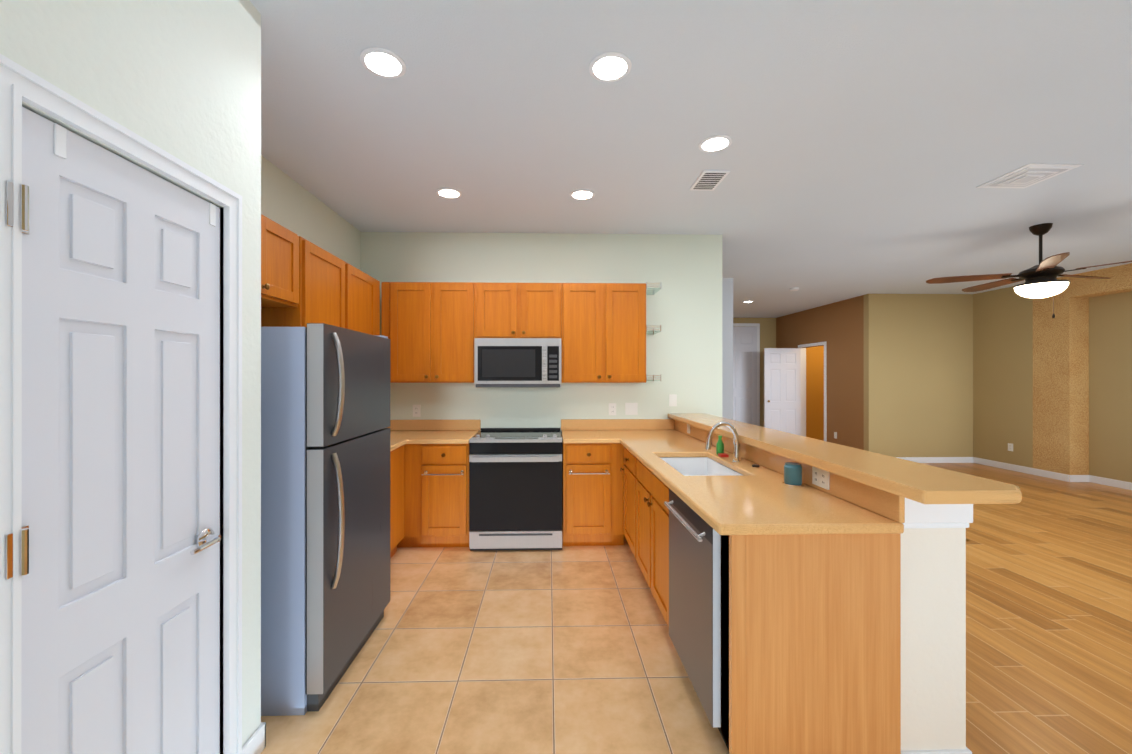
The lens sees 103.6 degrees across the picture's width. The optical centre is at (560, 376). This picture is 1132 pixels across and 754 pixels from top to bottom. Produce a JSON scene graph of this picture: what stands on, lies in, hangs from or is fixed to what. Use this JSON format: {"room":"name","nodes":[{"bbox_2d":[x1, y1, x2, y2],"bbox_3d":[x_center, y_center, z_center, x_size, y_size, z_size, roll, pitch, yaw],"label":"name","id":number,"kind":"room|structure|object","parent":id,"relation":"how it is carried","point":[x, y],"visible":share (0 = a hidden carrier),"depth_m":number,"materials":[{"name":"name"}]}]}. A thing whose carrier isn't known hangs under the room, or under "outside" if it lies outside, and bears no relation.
{"room":"kitchen","nodes":[
{"label":"kitchen","id":0,"kind":"room"},
{"bbox_2d":[0,0,260,752],"bbox_3d":[-1.501,0.018,-0.061,0.810,2.800,3.500,0,0,-1],"label":"wall","id":1,"kind":"structure","parent":0,"point":[180,79],"depth_m":1.39,"materials":[{"name":"paint"}]},
{"bbox_2d":[6,107,220,753],"bbox_3d":[-1.124,0.422,1.191,0.090,1.978,0.610,0,0,-1],"label":"pantry door","id":2,"kind":"structure","parent":1,"relation":"in","point":[120,537],"depth_m":1.14,"materials":[{"name":"white paint"}]},
{"bbox_2d":[0,54,241,753],"bbox_3d":[-1.142,0.393,1.206,0.073,2.052,0.709,0,0,-1],"label":"door frame","id":3,"kind":"structure","parent":1,"relation":"attached to","point":[19,84],"depth_m":1.00,"materials":[{"name":"white paint"}]},
{"bbox_2d":[242,722,265,753],"bbox_3d":[-1.480,1.371,1.686,0.703,0.095,0.033,0,0,-1],"label":"baseboard","id":4,"kind":"structure","parent":1,"relation":"attached to","point":[254,743],"depth_m":1.66,"materials":[{"name":"white paint"}]},
{"bbox_2d":[261,155,359,269],"bbox_3d":[-2.004,0.022,6.029,0.120,2.800,8.700,0,0,-1],"label":"wall","id":5,"kind":"structure","parent":0,"point":[290,204],"depth_m":3.27,"materials":[{"name":"paint"}]},
{"bbox_2d":[261,214,304,309],"bbox_3d":[-1.681,-0.626,2.231,0.323,0.430,0.790,0,0,-1],"label":"upper cabinet","id":6,"kind":"object","parent":5,"relation":"attached to","point":[304,282],"depth_m":2.47,"materials":[{"name":"brown wood"}]},
{"bbox_2d":[261,239,348,328],"bbox_3d":[-1.700,-0.395,2.937,0.323,0.890,0.562,0,0,-1],"label":"upper cabinet","id":7,"kind":"object","parent":5,"relation":"attached to","point":[326,275],"depth_m":2.88,"materials":[{"name":"brown wood"}]},
{"bbox_2d":[349,264,379,334],"bbox_3d":[-1.716,-0.395,3.561,0.323,0.890,0.688,0,0,-1],"label":"upper cabinet","id":8,"kind":"object","parent":5,"relation":"attached to","point":[364,290],"depth_m":3.54,"materials":[{"name":"brown wood"}]},
{"bbox_2d":[261,529,728,753],"bbox_3d":[-0.409,1.451,4.318,3.440,0.060,12.200,0,0,-1],"label":"floor","id":9,"kind":"structure","parent":0,"point":[564,650],"depth_m":2.16,"materials":[{"name":"beige tile"}]},
{"bbox_2d":[261,323,389,715],"bbox_3d":[-1.374,0.589,2.258,0.844,1.660,0.790,0,0,-1],"label":"fridge","id":10,"kind":"object","parent":9,"relation":"on","point":[325,496],"visible":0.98,"depth_m":1.87,"materials":[{"name":"grey metal"}]},
{"bbox_2d":[390,445,403,558],"bbox_3d":[-1.537,0.983,3.158,0.660,0.874,0.938,0,0,-1],"label":"base cabinet","id":11,"kind":"object","parent":9,"relation":"on","point":[396,496],"visible":0.08,"depth_m":3.47,"materials":[{"name":"brown wood"}]},
{"bbox_2d":[397,444,469,547],"bbox_3d":[-1.320,0.984,3.903,1.133,0.874,0.680,0,0,-1],"label":"base cabinet","id":12,"kind":"object","parent":9,"relation":"on","point":[436,495],"visible":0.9,"depth_m":3.64,"materials":[{"name":"brown wood"}]},
{"bbox_2d":[387,420,414,450],"bbox_3d":[-1.558,0.475,3.453,0.630,0.138,1.565,0,0,-1],"label":"countertop","id":13,"kind":"structure","parent":12,"relation":"on","point":[398,433],"depth_m":4.00,"materials":[{"name":"beige"}]},
{"bbox_2d":[403,420,480,443],"bbox_3d":[-1.004,0.476,3.932,0.502,0.138,0.635,0,0,-1],"label":"countertop","id":14,"kind":"structure","parent":12,"relation":"on","point":[421,431],"depth_m":4.15,"materials":[{"name":"beige"}]},
{"bbox_2d":[469,428,561,550],"bbox_3d":[-0.368,0.949,3.906,0.754,0.943,0.703,0,0,-1],"label":"range","id":15,"kind":"object","parent":9,"relation":"on","point":[515,488],"visible":1,"depth_m":3.61,"materials":[{"name":"grey"}]},
{"bbox_2d":[562,440,624,545],"bbox_3d":[0.272,0.984,3.944,0.513,0.874,0.680,0,0,-1],"label":"base cabinet","id":16,"kind":"object","parent":9,"relation":"on","point":[592,494],"visible":0.98,"depth_m":3.67,"materials":[{"name":"brown wood"}]},
{"bbox_2d":[561,419,614,442],"bbox_3d":[0.234,0.476,3.966,0.439,0.138,0.631,0,0,-1],"label":"countertop","id":17,"kind":"structure","parent":16,"relation":"on","point":[572,430],"depth_m":4.15,"materials":[{"name":"beige"}]},
{"bbox_2d":[620,447,666,549],"bbox_3d":[0.834,0.983,3.372,0.620,0.874,0.596,0,0,-1],"label":"base cabinet","id":18,"kind":"object","parent":9,"relation":"on","point":[634,471],"depth_m":3.36,"materials":[{"name":"brown wood"}]},
{"bbox_2d":[611,419,904,534],"bbox_3d":[0.818,0.508,2.914,0.673,0.487,2.765,0,0,-1],"label":"countertop","id":19,"kind":"structure","parent":18,"relation":"on","point":[735,492],"depth_m":1.95,"materials":[{"name":"beige"}]},
{"bbox_2d":[659,457,741,475],"bbox_3d":[0.817,0.648,2.655,0.405,0.206,0.750,0,0,-1],"label":"sink","id":20,"kind":"object","parent":19,"relation":"in","point":[688,466],"depth_m":3.02,"materials":[{"name":"white ceramic"}]},
{"bbox_2d":[716,435,723,451],"bbox_3d":[1.038,0.443,2.896,0.047,0.126,0.047,0,0,-13],"label":"soap bottle","id":21,"kind":"object","parent":19,"relation":"on","point":[720,448],"depth_m":2.88,"materials":[{"name":"green plastic"}]},
{"bbox_2d":[716,452,728,456],"bbox_3d":[1.035,0.498,2.831,0.050,0.017,0.050,0,0,-1],"label":"sponge","id":22,"kind":"object","parent":19,"relation":"on","point":[721,454],"depth_m":2.81,"materials":[{"name":"red"}]},
{"bbox_2d":[705,421,742,462],"bbox_3d":[0.973,0.385,2.672,0.222,0.242,0.097,0,0,-1],"label":"faucet","id":23,"kind":"object","parent":19,"relation":"on","point":[737,449],"depth_m":2.64,"materials":[{"name":"silver metal"}]},
{"bbox_2d":[782,462,803,486],"bbox_3d":[1.089,0.455,2.087,0.092,0.100,0.092,0,0,-1],"label":"candle","id":24,"kind":"object","parent":19,"relation":"on","point":[792,474],"visible":1,"depth_m":2.06,"materials":[{"name":"teal glass"}]},
{"bbox_2d":[812,466,828,489],"bbox_3d":[1.154,0.448,1.979,0.008,0.080,0.115,0,0,-1],"label":"outlet","id":25,"kind":"object","parent":19,"relation":"attached to","point":[820,477],"depth_m":1.97,"materials":[{"name":"white plastic"}]},
{"bbox_2d":[664,488,728,749],"bbox_3d":[0.834,0.983,1.950,0.637,0.872,0.594,0,0,-1],"label":"dishwasher","id":26,"kind":"object","parent":9,"relation":"on","point":[695,586],"visible":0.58,"depth_m":1.81,"materials":[{"name":"grey metal"}]},
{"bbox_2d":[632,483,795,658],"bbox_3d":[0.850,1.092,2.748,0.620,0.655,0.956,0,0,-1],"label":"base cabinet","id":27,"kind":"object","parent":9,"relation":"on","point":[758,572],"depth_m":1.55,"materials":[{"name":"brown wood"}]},
{"bbox_2d":[901,528,965,749],"bbox_3d":[1.312,0.904,1.700,0.245,1.030,0.245,0,0,-1],"label":"half wall","id":28,"kind":"structure","parent":9,"relation":"on","point":[933,638],"depth_m":1.58,"materials":[{"name":"paint"}]},
{"bbox_2d":[901,498,972,753],"bbox_3d":[1.319,0.904,1.700,0.260,1.030,0.275,0,0,-1],"label":"trim","id":29,"kind":"structure","parent":28,"relation":"attached to","point":[919,515],"depth_m":1.56,"materials":[{"name":"white paint"}]},
{"bbox_2d":[360,232,721,430],"bbox_3d":[-0.224,0.021,4.334,3.590,2.800,0.120,0,0,-1],"label":"wall","id":30,"kind":"structure","parent":0,"point":[684,345],"depth_m":4.29,"materials":[{"name":"paint"}]},
{"bbox_2d":[413,405,420,416],"bbox_3d":[-1.368,0.320,4.239,0.072,0.115,0.008,0,0,-1],"label":"outlet","id":31,"kind":"object","parent":30,"relation":"attached to","point":[416,408],"depth_m":4.24,"materials":[{"name":"white plastic"}]},
{"bbox_2d":[381,282,484,382],"bbox_3d":[-1.131,-0.394,4.087,0.906,0.890,0.322,0,0,-1],"label":"upper cabinet","id":32,"kind":"object","parent":30,"relation":"attached to","point":[431,331],"depth_m":3.93,"materials":[{"name":"brown wood"}]},
{"bbox_2d":[485,283,564,341],"bbox_3d":[-0.373,-0.589,4.107,0.759,0.500,0.322,0,0,-1],"label":"upper cabinet","id":33,"kind":"object","parent":30,"relation":"attached to","point":[512,310],"depth_m":3.95,"materials":[{"name":"brown wood"}]},
{"bbox_2d":[474,338,560,386],"bbox_3d":[-0.372,-0.123,4.053,0.754,0.427,0.429,0,0,-1],"label":"over-the-range microwave","id":34,"kind":"object","parent":33,"relation":"attached to","point":[517,362],"visible":1,"depth_m":3.87,"materials":[{"name":"silver metal"}]},
{"bbox_2d":[561,283,645,382],"bbox_3d":[0.348,-0.394,4.125,0.836,0.890,0.322,0,0,-1],"label":"upper cabinet","id":35,"kind":"object","parent":30,"relation":"attached to","point":[605,342],"depth_m":3.97,"materials":[{"name":"brown wood"}]},
{"bbox_2d":[609,403,615,414],"bbox_3d":[0.502,0.311,4.288,0.072,0.115,0.008,0,0,-1],"label":"outlet","id":36,"kind":"object","parent":30,"relation":"attached to","point":[612,406],"depth_m":4.29,"materials":[{"name":"white plastic"}]},
{"bbox_2d":[625,403,637,414],"bbox_3d":[0.686,0.305,4.292,0.118,0.115,0.011,0,0,-1],"label":"light switch","id":37,"kind":"object","parent":30,"relation":"attached to","point":[631,408],"depth_m":4.29,"materials":[{"name":"white plastic"}]},
{"bbox_2d":[646,282,660,380],"bbox_3d":[0.836,-0.406,4.152,0.140,0.892,0.296,0,0,-1],"label":"glass shelf","id":38,"kind":"object","parent":30,"relation":"attached to","point":[656,290],"visible":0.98,"depth_m":4.01,"materials":[{"name":"clear glass"}]},
{"bbox_2d":[669,394,676,405],"bbox_3d":[1.087,0.226,4.302,0.072,0.115,0.011,0,0,-1],"label":"light switch","id":39,"kind":"object","parent":30,"relation":"attached to","point":[672,397],"depth_m":4.30,"materials":[{"name":"white plastic"}]},
{"bbox_2d":[250,0,1131,317],"bbox_3d":[2.620,-1.419,4.399,9.500,0.080,12.200,0,0,-1],"label":"ceiling","id":40,"kind":"structure","parent":0,"point":[874,146],"depth_m":2.46,"materials":[{"name":"white paint"}]},
{"bbox_2d":[360,47,405,78],"bbox_3d":[-0.778,-1.376,1.960,0.190,0.007,0.190,0,0,-1],"label":"recessed light","id":41,"kind":"object","parent":40,"relation":"in","point":[382,62],"visible":1,"depth_m":1.95,"materials":[{"name":"white"}]},
{"bbox_2d":[436,188,461,198],"bbox_3d":[-0.834,-1.375,3.339,0.190,0.007,0.190,0,0,-1],"label":"recessed light","id":42,"kind":"object","parent":40,"relation":"in","point":[451,193],"visible":1,"depth_m":3.33,"materials":[{"name":"white"}]},
{"bbox_2d":[570,189,594,199],"bbox_3d":[0.166,-1.375,3.365,0.190,0.007,0.190,0,0,-1],"label":"recessed light","id":43,"kind":"object","parent":40,"relation":"in","point":[581,194],"visible":1,"depth_m":3.35,"materials":[{"name":"white"}]},
{"bbox_2d":[589,52,631,81],"bbox_3d":[0.222,-1.376,1.986,0.190,0.007,0.190,0,0,-1],"label":"recessed light","id":44,"kind":"object","parent":40,"relation":"in","point":[609,66],"visible":1,"depth_m":1.98,"materials":[{"name":"white"}]},
{"bbox_2d":[689,170,729,190],"bbox_3d":[1.042,-1.376,3.127,0.180,0.008,0.300,0,0,-1],"label":"ceiling vent","id":45,"kind":"object","parent":40,"relation":"in","point":[711,180],"visible":1,"depth_m":3.11,"materials":[{"name":"white metal"}]},
{"bbox_2d":[698,135,731,151],"bbox_3d":[0.915,-1.376,2.634,0.190,0.007,0.190,0,0,-1],"label":"recessed light","id":46,"kind":"object","parent":40,"relation":"in","point":[715,143],"visible":1,"depth_m":2.62,"materials":[{"name":"white"}]},
{"bbox_2d":[926,223,1131,317],"bbox_3d":[4.404,-0.954,4.115,1.602,0.850,1.579,0,0,-1],"label":"ceiling fan","id":47,"kind":"object","parent":40,"relation":"hanging from","point":[1041,280],"visible":1,"depth_m":4.03,"materials":[{"name":"brown wood"}]},
{"bbox_2d":[976,163,1082,187],"bbox_3d":[3.205,-1.368,3.063,0.360,0.024,0.360,0,0,-1],"label":"ceiling vent","id":48,"kind":"object","parent":40,"relation":"in","point":[1028,175],"visible":1,"depth_m":3.02,"materials":[{"name":"white metal"}]},
{"bbox_2d":[722,278,732,419],"bbox_3d":[1.648,0.216,4.472,0.160,2.410,0.040,0,0,-1],"label":"wall strip","id":49,"kind":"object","parent":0,"point":[727,348],"visible":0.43,"depth_m":4.45,"materials":[{"name":"grey paint"}]},
{"bbox_2d":[733,318,775,426],"bbox_3d":[2.121,0.025,10.347,8.590,2.800,0.120,0,0,-1],"label":"wall","id":50,"kind":"structure","parent":0,"point":[767,332],"depth_m":10.35,"materials":[{"name":"beige paint"}]},
{"bbox_2d":[733,323,759,425],"bbox_3d":[4.093,0.091,10.305,1.050,2.667,0.035,0,0,-1],"label":"front door","id":51,"kind":"structure","parent":50,"relation":"in","point":[746,374],"depth_m":10.30,"materials":[{"name":"white paint"}]},
{"bbox_2d":[806,346,823,440],"bbox_3d":[5.813,0.024,8.942,1.280,2.800,2.880,0,0,-1],"label":"wall","id":52,"kind":"structure","parent":0,"point":[814,392],"depth_m":9.88,"materials":[{"name":"paint"}]},
{"bbox_2d":[776,295,863,449],"bbox_3d":[5.114,0.024,8.924,0.120,2.800,2.880,0,0,-1],"label":"wall","id":53,"kind":"structure","parent":0,"point":[838,327],"depth_m":8.10,"materials":[{"name":"paint"}]},
{"bbox_2d":[764,348,800,434],"bbox_3d":[4.649,0.406,9.303,0.760,2.020,0.097,0,0,-1],"label":"hall door","id":54,"kind":"structure","parent":53,"relation":"in","point":[782,389],"depth_m":9.32,"materials":[{"name":"white paint"}]},
{"bbox_2d":[798,341,826,440],"bbox_3d":[5.105,0.374,8.958,0.135,2.100,0.950,0,0,-1],"label":"door frame","id":55,"kind":"structure","parent":53,"relation":"attached to","point":[803,391],"depth_m":9.36,"materials":[{"name":"white paint"}]},
{"bbox_2d":[864,294,972,456],"bbox_3d":[6.177,0.023,7.451,2.170,2.800,0.120,0,0,-1],"label":"wall","id":56,"kind":"structure","parent":0,"point":[918,375],"depth_m":7.39,"materials":[{"name":"paint"}]},
{"bbox_2d":[896,457,972,462],"bbox_3d":[5.973,1.375,7.377,1.783,0.095,0.013,0,0,-1],"label":"baseboard","id":57,"kind":"structure","parent":56,"relation":"attached to","point":[915,459],"depth_m":7.38,"materials":[{"name":"white paint"}]},
{"bbox_2d":[922,463,1131,753],"bbox_3d":[4.339,1.451,4.441,6.060,0.060,12.200,0,0,-1],"label":"floor","id":58,"kind":"structure","parent":0,"point":[1048,615],"depth_m":2.62,"materials":[{"name":"brown wood"}]},
{"bbox_2d":[973,286,1131,482],"bbox_3d":[7.175,0.020,2.915,0.390,2.800,9.000,0,0,-1],"label":"wall","id":59,"kind":"structure","parent":0,"point":[1002,368],"depth_m":6.58,"materials":[{"name":"beige paint"}]},
{"bbox_2d":[1008,443,1012,450],"bbox_3d":[6.873,1.072,6.808,0.009,0.115,0.072,0,0,-1],"label":"outlet","id":60,"kind":"object","parent":59,"relation":"attached to","point":[1010,446],"depth_m":6.80,"materials":[{"name":"white plastic"}]},
{"bbox_2d":[973,457,1072,481],"bbox_3d":[6.877,1.375,6.701,0.016,0.095,1.353,0,0,-1],"label":"baseboard","id":61,"kind":"structure","parent":59,"relation":"attached to","point":[1059,476],"depth_m":6.60,"materials":[{"name":"white paint"}]},
{"bbox_2d":[1086,475,1131,489],"bbox_3d":[7.261,1.372,2.231,0.013,0.095,7.630,0,0,-1],"label":"baseboard","id":62,"kind":"structure","parent":59,"relation":"attached to","point":[1089,478],"depth_m":5.81,"materials":[{"name":"white paint"}]},
{"bbox_2d":[1033,263,1131,481],"bbox_3d":[7.127,0.019,2.459,0.270,2.800,8.090,0,0,-1],"label":"pillar","id":63,"kind":"structure","parent":0,"point":[1061,392],"depth_m":6.09,"materials":[{"name":"beige paint"}]},
{"bbox_3d":[1.244,0.905,3.065,0.180,1.030,2.488,0,0,-1],"label":"wall","id":64,"kind":"structure","parent":0,"visible":0},
{"bbox_2d":[668,413,1021,503],"bbox_3d":[1.252,0.368,2.835,0.365,0.041,2.947,0,0,-1],"label":"bar","id":65,"kind":"object","parent":64,"relation":"on","point":[920,482],"visible":1,"depth_m":1.71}
]}

